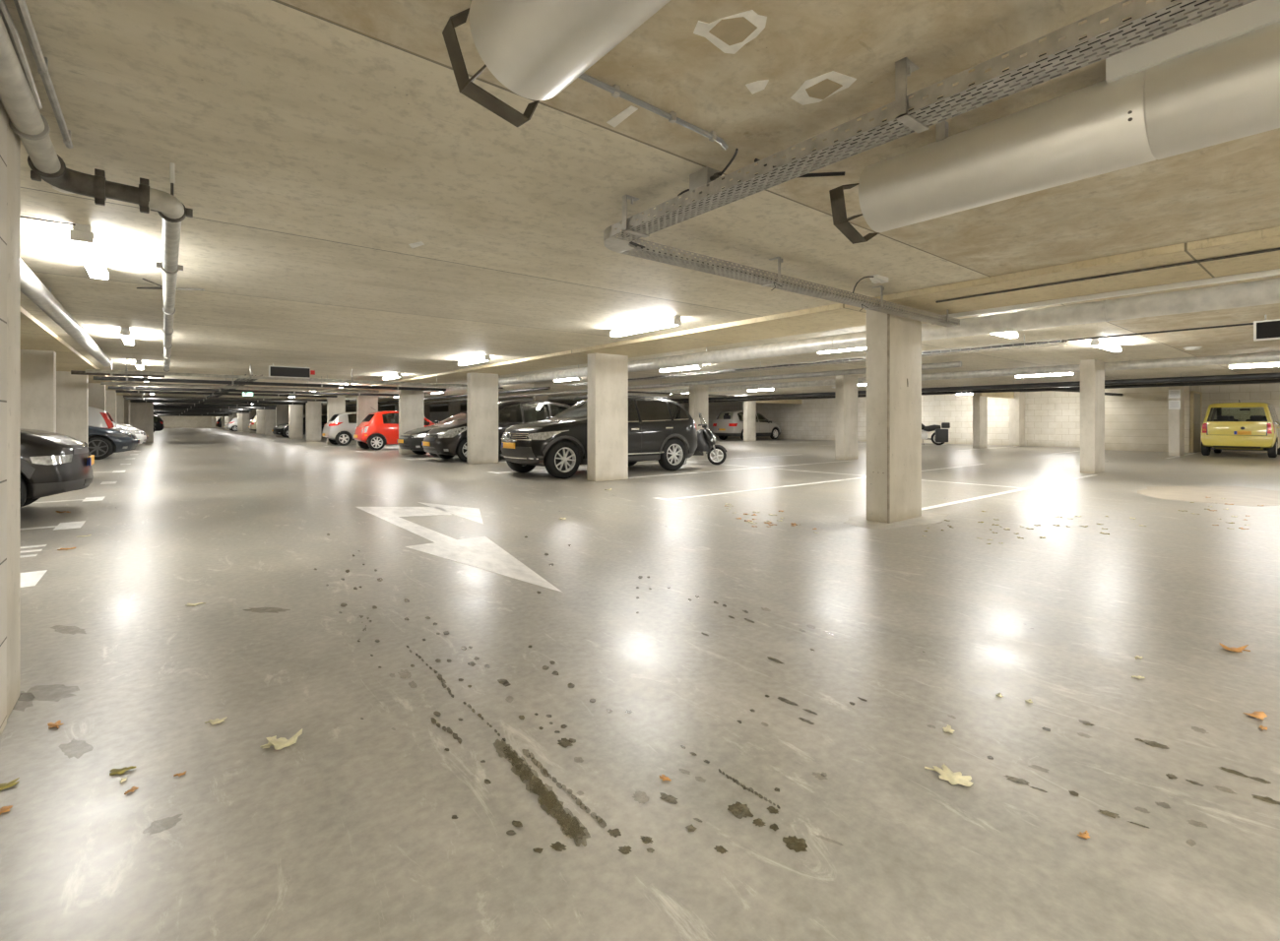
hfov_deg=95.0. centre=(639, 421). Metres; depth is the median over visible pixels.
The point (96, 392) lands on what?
concrete column
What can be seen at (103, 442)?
hatchback
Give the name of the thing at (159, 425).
carrier
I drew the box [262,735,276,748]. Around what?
fallen leaf
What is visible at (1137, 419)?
wall
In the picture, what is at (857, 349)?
tube light
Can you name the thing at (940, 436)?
motorcycle
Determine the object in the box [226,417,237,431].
hatchback
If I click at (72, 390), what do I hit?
concrete column
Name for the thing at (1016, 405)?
concrete column
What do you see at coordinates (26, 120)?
drain pipe
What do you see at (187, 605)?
fallen leaf
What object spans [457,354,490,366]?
tube light
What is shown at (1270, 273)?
cable trunking
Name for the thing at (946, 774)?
fallen leaf
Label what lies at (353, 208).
ceiling
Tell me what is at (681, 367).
diffuser
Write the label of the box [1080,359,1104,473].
concrete column
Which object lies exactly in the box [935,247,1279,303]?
conduit
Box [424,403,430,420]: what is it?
concrete column
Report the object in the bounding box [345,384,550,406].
ceiling pipe
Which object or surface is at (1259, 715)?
fallen leaf
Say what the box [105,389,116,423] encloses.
concrete column
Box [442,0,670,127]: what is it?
ventilation duct
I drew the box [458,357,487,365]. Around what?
diffuser
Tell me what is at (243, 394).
exit sign
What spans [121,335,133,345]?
diffuser
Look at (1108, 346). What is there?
diffuser
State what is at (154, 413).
pipe
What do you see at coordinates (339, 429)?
hatchback
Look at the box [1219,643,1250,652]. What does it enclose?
fallen leaf
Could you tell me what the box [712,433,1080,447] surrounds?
baseboard
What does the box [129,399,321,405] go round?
pipe
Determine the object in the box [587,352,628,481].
concrete column
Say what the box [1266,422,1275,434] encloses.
tail light
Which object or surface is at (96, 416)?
hatchback
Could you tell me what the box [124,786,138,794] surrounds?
fallen leaf
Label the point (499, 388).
pipe
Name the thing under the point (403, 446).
grille
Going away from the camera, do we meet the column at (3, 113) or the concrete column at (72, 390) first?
the column at (3, 113)
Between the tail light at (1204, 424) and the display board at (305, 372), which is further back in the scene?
the tail light at (1204, 424)
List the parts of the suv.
license plate, wheel arch trim, wheel arch trim, car seat, roof rail, wheel arch trim, wheel arch trim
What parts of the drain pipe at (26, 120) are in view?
hanger rod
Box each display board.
[268,363,315,379]
[1253,315,1279,341]
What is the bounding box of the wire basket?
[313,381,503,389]
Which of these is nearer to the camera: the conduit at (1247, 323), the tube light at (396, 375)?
the conduit at (1247, 323)
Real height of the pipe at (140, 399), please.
0.375 m
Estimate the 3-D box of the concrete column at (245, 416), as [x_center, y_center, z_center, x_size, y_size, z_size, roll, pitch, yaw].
[-38.710,-0.074,57.868,0.740,2.308,0.260,0,0,-39]
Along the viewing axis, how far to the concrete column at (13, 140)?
2.19 m
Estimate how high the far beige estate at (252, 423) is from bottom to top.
1.700 m
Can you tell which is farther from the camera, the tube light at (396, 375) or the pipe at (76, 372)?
the tube light at (396, 375)
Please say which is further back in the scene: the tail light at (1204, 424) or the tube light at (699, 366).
the tail light at (1204, 424)
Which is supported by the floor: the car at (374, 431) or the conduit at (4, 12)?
the car at (374, 431)
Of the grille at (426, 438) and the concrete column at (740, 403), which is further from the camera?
the concrete column at (740, 403)
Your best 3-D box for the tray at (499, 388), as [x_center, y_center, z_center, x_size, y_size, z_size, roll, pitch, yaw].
[-6.862,-1.193,17.994,6.034,0.195,0.311,0,0,-45]
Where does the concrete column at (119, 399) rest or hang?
on the floor
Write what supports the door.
in the wall at (1137, 419)
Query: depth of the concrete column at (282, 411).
40.62 m
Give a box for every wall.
[153,414,356,428]
[385,383,1279,452]
[1104,385,1199,452]
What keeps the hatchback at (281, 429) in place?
on the floor
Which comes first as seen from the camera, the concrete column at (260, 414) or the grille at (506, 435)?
the grille at (506, 435)
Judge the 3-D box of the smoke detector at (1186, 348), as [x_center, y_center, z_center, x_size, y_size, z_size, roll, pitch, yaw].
[9.595,-1.264,10.194,0.240,0.051,0.240,0,0,-39]
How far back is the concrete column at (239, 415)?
61.93 m
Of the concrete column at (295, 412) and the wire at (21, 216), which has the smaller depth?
the wire at (21, 216)
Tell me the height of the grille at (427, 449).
0.153 m
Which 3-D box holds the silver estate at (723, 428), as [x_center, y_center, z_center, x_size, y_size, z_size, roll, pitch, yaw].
[6.366,0.230,34.435,4.581,1.700,2.238,0,0,-39]
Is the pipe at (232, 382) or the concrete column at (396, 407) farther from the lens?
the concrete column at (396, 407)
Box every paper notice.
[1168,389,1180,398]
[1168,400,1180,409]
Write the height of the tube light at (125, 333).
0.112 m
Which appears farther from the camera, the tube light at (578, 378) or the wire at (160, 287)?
the tube light at (578, 378)
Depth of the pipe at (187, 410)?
46.66 m
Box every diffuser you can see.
[71,240,108,278]
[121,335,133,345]
[383,375,398,380]
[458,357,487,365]
[554,378,577,382]
[660,366,700,372]
[1092,341,1120,351]
[1229,363,1279,368]
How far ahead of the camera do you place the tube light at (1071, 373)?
15.36 m
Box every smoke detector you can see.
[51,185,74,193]
[1182,346,1202,350]
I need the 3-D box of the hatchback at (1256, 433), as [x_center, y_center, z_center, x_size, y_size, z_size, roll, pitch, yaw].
[19.228,0.210,18.692,3.524,1.739,2.017,0,0,-39]
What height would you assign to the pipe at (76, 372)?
0.358 m
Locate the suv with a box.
[500,395,697,478]
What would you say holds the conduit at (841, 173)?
attached to the ceiling
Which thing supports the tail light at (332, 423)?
attached to the hatchback at (339, 429)
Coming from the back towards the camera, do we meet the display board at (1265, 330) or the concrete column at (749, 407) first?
the concrete column at (749, 407)
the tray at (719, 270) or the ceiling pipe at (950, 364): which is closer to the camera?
the tray at (719, 270)
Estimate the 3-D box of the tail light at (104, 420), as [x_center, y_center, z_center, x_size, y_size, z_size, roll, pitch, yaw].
[-17.260,-0.032,18.991,0.350,0.502,0.378,0,0,-39]
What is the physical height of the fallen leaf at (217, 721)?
0.007 m
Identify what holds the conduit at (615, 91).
attached to the ceiling
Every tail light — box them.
[99,412,114,428]
[328,422,342,426]
[361,426,369,433]
[1200,422,1207,433]
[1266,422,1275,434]
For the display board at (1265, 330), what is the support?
hanging from the ceiling
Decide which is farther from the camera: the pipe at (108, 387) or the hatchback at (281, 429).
the hatchback at (281, 429)
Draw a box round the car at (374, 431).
[353,408,434,450]
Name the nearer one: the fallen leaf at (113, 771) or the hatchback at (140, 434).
the fallen leaf at (113, 771)
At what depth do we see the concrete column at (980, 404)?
23.47 m
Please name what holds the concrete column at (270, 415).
on the floor
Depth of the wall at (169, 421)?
96.81 m
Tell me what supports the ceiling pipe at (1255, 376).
hanging from the ceiling
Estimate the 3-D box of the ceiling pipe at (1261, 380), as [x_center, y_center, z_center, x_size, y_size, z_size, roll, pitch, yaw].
[4.783,-1.134,29.040,0.105,0.312,50.901,0,0,-39]
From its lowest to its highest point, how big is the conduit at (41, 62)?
0.057 m
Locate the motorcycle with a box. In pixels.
[921,422,950,445]
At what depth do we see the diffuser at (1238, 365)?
12.87 m
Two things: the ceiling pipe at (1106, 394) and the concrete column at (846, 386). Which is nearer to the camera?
the concrete column at (846, 386)
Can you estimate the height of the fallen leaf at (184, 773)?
0.006 m
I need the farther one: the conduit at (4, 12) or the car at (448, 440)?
the car at (448, 440)
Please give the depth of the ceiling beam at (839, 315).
5.71 m
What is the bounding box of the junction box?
[677,148,738,197]
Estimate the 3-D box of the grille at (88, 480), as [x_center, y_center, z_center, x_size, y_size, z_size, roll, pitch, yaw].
[-6.725,0.717,7.164,0.071,0.073,0.724,0,0,-39]
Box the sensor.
[852,274,888,293]
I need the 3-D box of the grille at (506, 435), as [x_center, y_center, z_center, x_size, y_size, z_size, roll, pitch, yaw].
[-2.457,0.284,11.356,0.195,0.144,1.217,0,0,-39]
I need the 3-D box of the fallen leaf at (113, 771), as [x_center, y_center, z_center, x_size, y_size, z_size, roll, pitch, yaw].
[-1.591,1.073,1.806,0.063,0.007,0.042,0,0,-39]
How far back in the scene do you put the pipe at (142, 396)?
25.68 m
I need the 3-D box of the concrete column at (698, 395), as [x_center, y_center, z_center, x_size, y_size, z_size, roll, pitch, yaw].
[2.120,-0.104,21.192,0.740,2.368,0.260,0,0,-39]
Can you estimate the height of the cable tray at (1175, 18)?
0.268 m
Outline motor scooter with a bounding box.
[683,412,726,464]
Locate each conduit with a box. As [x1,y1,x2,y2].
[0,0,42,109]
[13,0,72,148]
[577,72,728,149]
[754,158,845,177]
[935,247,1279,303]
[1064,322,1253,341]
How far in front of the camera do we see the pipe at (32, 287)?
5.69 m
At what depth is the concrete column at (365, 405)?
23.50 m
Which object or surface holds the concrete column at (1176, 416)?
on the floor
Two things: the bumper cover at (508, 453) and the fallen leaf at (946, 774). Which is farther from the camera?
the bumper cover at (508, 453)
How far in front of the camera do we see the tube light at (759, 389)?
22.77 m
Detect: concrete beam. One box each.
[756,399,801,404]
[979,391,1014,398]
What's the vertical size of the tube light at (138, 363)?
0.112 m
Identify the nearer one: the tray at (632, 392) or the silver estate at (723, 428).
the tray at (632, 392)
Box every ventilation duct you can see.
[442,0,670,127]
[829,0,1279,244]
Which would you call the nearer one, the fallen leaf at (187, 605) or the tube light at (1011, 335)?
the fallen leaf at (187, 605)
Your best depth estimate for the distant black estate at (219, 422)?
79.11 m
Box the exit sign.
[242,384,253,396]
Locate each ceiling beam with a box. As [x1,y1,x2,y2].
[296,226,1279,399]
[320,277,1279,404]
[430,351,1279,406]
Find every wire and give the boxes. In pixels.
[20,215,75,225]
[136,278,204,290]
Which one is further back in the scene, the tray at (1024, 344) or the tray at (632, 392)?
the tray at (632, 392)
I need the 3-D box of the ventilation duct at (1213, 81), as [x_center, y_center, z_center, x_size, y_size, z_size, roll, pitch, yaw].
[2.044,-1.095,1.750,0.344,0.389,3.145,0,0,-39]
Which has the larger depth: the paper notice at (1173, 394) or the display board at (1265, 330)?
the paper notice at (1173, 394)
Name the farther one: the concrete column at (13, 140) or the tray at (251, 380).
the tray at (251, 380)
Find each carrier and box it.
[153,415,164,432]
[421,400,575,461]
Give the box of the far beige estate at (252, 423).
[248,415,255,431]
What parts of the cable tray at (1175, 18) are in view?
rail, rail, rail, rail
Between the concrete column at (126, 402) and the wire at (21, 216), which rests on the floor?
the concrete column at (126, 402)
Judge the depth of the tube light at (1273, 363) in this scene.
12.84 m
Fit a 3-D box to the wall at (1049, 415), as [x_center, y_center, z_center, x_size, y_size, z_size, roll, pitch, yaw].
[-13.676,-0.105,63.571,0.200,2.370,128.000,0,0,-39]
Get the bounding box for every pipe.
[0,15,192,372]
[20,258,111,366]
[70,359,164,378]
[85,357,466,386]
[92,372,446,391]
[100,378,379,392]
[107,381,398,396]
[115,389,337,397]
[123,389,349,401]
[125,397,307,402]
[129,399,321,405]
[153,402,276,407]
[153,405,275,409]
[153,408,252,411]
[153,410,249,413]
[153,412,232,414]
[153,414,228,416]
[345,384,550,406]
[380,361,961,406]
[504,379,1279,409]
[505,372,1279,408]
[1031,389,1123,395]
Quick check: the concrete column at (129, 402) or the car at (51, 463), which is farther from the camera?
the concrete column at (129, 402)
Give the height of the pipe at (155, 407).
0.431 m
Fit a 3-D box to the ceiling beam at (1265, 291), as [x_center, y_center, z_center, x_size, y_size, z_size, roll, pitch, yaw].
[-5.126,-1.135,17.793,0.220,0.310,45.901,0,0,-39]
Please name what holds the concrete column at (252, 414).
on the floor
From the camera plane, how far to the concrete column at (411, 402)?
19.30 m
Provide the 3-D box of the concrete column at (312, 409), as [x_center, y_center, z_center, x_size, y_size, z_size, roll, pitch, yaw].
[-17.933,-0.074,32.230,0.740,2.308,0.260,0,0,-39]
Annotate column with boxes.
[0,100,6,736]
[6,113,20,719]
[20,349,56,433]
[56,371,88,447]
[88,383,105,411]
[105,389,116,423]
[116,394,124,423]
[124,398,128,424]
[128,401,130,424]
[130,402,153,443]
[221,416,224,429]
[224,416,228,430]
[237,412,243,431]
[243,413,249,432]
[249,409,255,433]
[256,409,264,434]
[264,409,275,435]
[275,404,288,437]
[288,404,303,439]
[305,398,320,441]
[326,395,345,444]
[356,392,378,448]
[394,405,398,422]
[398,384,424,454]
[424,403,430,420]
[448,401,460,418]
[466,372,498,464]
[532,395,548,421]
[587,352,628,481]
[689,384,707,431]
[739,401,743,438]
[743,398,756,441]
[834,375,857,459]
[866,309,921,523]
[972,389,987,448]
[1009,391,1024,446]
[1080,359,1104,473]
[1168,382,1184,455]
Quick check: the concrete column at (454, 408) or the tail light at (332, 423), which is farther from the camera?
the concrete column at (454, 408)
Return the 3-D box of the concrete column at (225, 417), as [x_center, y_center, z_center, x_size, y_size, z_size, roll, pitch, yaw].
[-52.561,-0.074,74.960,0.740,2.308,0.260,0,0,-39]
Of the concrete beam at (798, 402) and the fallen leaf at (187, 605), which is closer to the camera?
the fallen leaf at (187, 605)
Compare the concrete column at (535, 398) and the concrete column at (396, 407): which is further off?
the concrete column at (396, 407)
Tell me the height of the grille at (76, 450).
0.060 m
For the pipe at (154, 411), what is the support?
hanging from the ceiling
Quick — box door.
[1190,390,1201,452]
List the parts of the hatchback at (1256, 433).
license plate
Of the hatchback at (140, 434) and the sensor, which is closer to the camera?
the sensor
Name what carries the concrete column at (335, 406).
on the floor
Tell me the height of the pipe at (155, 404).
0.399 m
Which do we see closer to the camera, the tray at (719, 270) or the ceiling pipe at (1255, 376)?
the tray at (719, 270)
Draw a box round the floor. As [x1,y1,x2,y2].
[0,428,1279,940]
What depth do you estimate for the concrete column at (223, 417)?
78.99 m
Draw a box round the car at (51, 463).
[20,428,94,508]
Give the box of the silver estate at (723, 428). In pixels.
[712,410,781,440]
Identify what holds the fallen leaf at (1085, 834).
on the floor
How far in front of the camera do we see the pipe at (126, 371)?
13.21 m
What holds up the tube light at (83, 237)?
attached to the ceiling
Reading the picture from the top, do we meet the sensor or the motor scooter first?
the sensor
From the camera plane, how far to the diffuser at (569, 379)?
17.00 m
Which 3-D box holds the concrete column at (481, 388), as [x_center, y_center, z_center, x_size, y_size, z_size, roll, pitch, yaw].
[-4.037,-0.074,15.083,0.740,2.308,0.260,0,0,-39]
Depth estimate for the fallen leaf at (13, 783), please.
1.73 m
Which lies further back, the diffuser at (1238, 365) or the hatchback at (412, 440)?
the hatchback at (412, 440)
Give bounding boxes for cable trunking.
[938,268,1279,319]
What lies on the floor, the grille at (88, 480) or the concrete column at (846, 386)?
the concrete column at (846, 386)
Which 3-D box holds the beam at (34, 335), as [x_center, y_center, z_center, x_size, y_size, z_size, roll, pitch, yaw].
[-42.611,-1.259,46.108,5.650,0.058,118.500,0,0,-39]
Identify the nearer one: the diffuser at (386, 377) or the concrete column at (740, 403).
the diffuser at (386, 377)
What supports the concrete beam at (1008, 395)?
attached to the ceiling
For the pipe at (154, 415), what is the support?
hanging from the ceiling
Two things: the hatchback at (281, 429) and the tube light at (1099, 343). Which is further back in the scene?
the hatchback at (281, 429)
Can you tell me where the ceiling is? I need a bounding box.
[0,0,1279,414]
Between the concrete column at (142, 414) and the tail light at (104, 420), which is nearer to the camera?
the tail light at (104, 420)
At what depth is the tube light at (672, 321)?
7.58 m
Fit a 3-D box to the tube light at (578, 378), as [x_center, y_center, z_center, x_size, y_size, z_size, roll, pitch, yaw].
[-2.122,-1.236,17.072,0.115,0.112,1.360,0,0,-39]
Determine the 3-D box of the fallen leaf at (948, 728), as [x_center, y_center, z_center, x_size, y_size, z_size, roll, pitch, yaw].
[1.077,1.073,2.045,0.054,0.008,0.041,0,0,-39]
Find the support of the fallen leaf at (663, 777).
on the floor
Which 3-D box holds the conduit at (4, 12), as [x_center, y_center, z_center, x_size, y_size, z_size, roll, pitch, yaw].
[-0.796,-1.224,0.386,0.044,0.132,4.602,0,0,-39]
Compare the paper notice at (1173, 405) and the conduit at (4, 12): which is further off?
the paper notice at (1173, 405)
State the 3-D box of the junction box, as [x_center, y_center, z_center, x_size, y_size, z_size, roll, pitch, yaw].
[0.348,-1.186,2.911,0.114,0.148,0.452,0,0,-39]
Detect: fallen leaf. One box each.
[0,777,19,790]
[0,805,12,815]
[47,720,63,728]
[109,766,135,775]
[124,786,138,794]
[173,770,186,776]
[185,602,205,606]
[204,716,227,724]
[260,728,302,750]
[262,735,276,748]
[659,774,671,780]
[924,764,973,786]
[942,724,955,733]
[1077,831,1089,839]
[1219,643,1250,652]
[1242,711,1267,720]
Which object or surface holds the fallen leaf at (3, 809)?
on the floor
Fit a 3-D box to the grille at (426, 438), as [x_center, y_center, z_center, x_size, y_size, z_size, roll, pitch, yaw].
[-5.643,0.462,15.700,0.120,0.110,0.884,0,0,-39]
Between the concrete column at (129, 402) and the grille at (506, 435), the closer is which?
the grille at (506, 435)
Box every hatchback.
[88,406,117,429]
[88,425,139,459]
[116,424,148,445]
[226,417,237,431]
[271,415,326,438]
[321,412,398,446]
[396,411,510,456]
[1200,399,1279,457]
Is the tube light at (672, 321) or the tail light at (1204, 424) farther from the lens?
the tail light at (1204, 424)
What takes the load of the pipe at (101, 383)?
hanging from the ceiling
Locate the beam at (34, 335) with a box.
[20,307,131,401]
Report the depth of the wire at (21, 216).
3.74 m
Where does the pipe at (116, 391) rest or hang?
hanging from the ceiling
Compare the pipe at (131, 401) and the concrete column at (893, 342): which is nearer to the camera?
the concrete column at (893, 342)
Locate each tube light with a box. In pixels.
[69,222,108,280]
[119,326,134,345]
[134,360,143,370]
[383,373,401,380]
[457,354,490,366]
[553,377,581,382]
[609,316,681,337]
[659,364,702,372]
[747,388,775,391]
[816,346,866,354]
[992,330,1019,338]
[1014,372,1075,378]
[1089,338,1121,352]
[1227,361,1279,369]
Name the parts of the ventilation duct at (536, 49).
deflector plate, deflector arm, deflector arm, deflector plate, deflector arm, casing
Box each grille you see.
[72,447,88,454]
[83,475,93,485]
[398,444,410,448]
[422,446,437,452]
[423,436,436,441]
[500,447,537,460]
[501,432,530,440]
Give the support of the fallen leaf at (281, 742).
on the floor
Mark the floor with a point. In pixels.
(490, 693)
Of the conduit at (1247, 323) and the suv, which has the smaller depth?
the conduit at (1247, 323)
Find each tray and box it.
[207,374,261,397]
[313,375,503,389]
[563,334,1068,386]
[603,0,1256,326]
[621,248,959,326]
[628,390,751,397]
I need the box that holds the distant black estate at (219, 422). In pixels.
[215,417,221,427]
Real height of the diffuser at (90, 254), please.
0.062 m
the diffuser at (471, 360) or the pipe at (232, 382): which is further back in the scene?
the pipe at (232, 382)

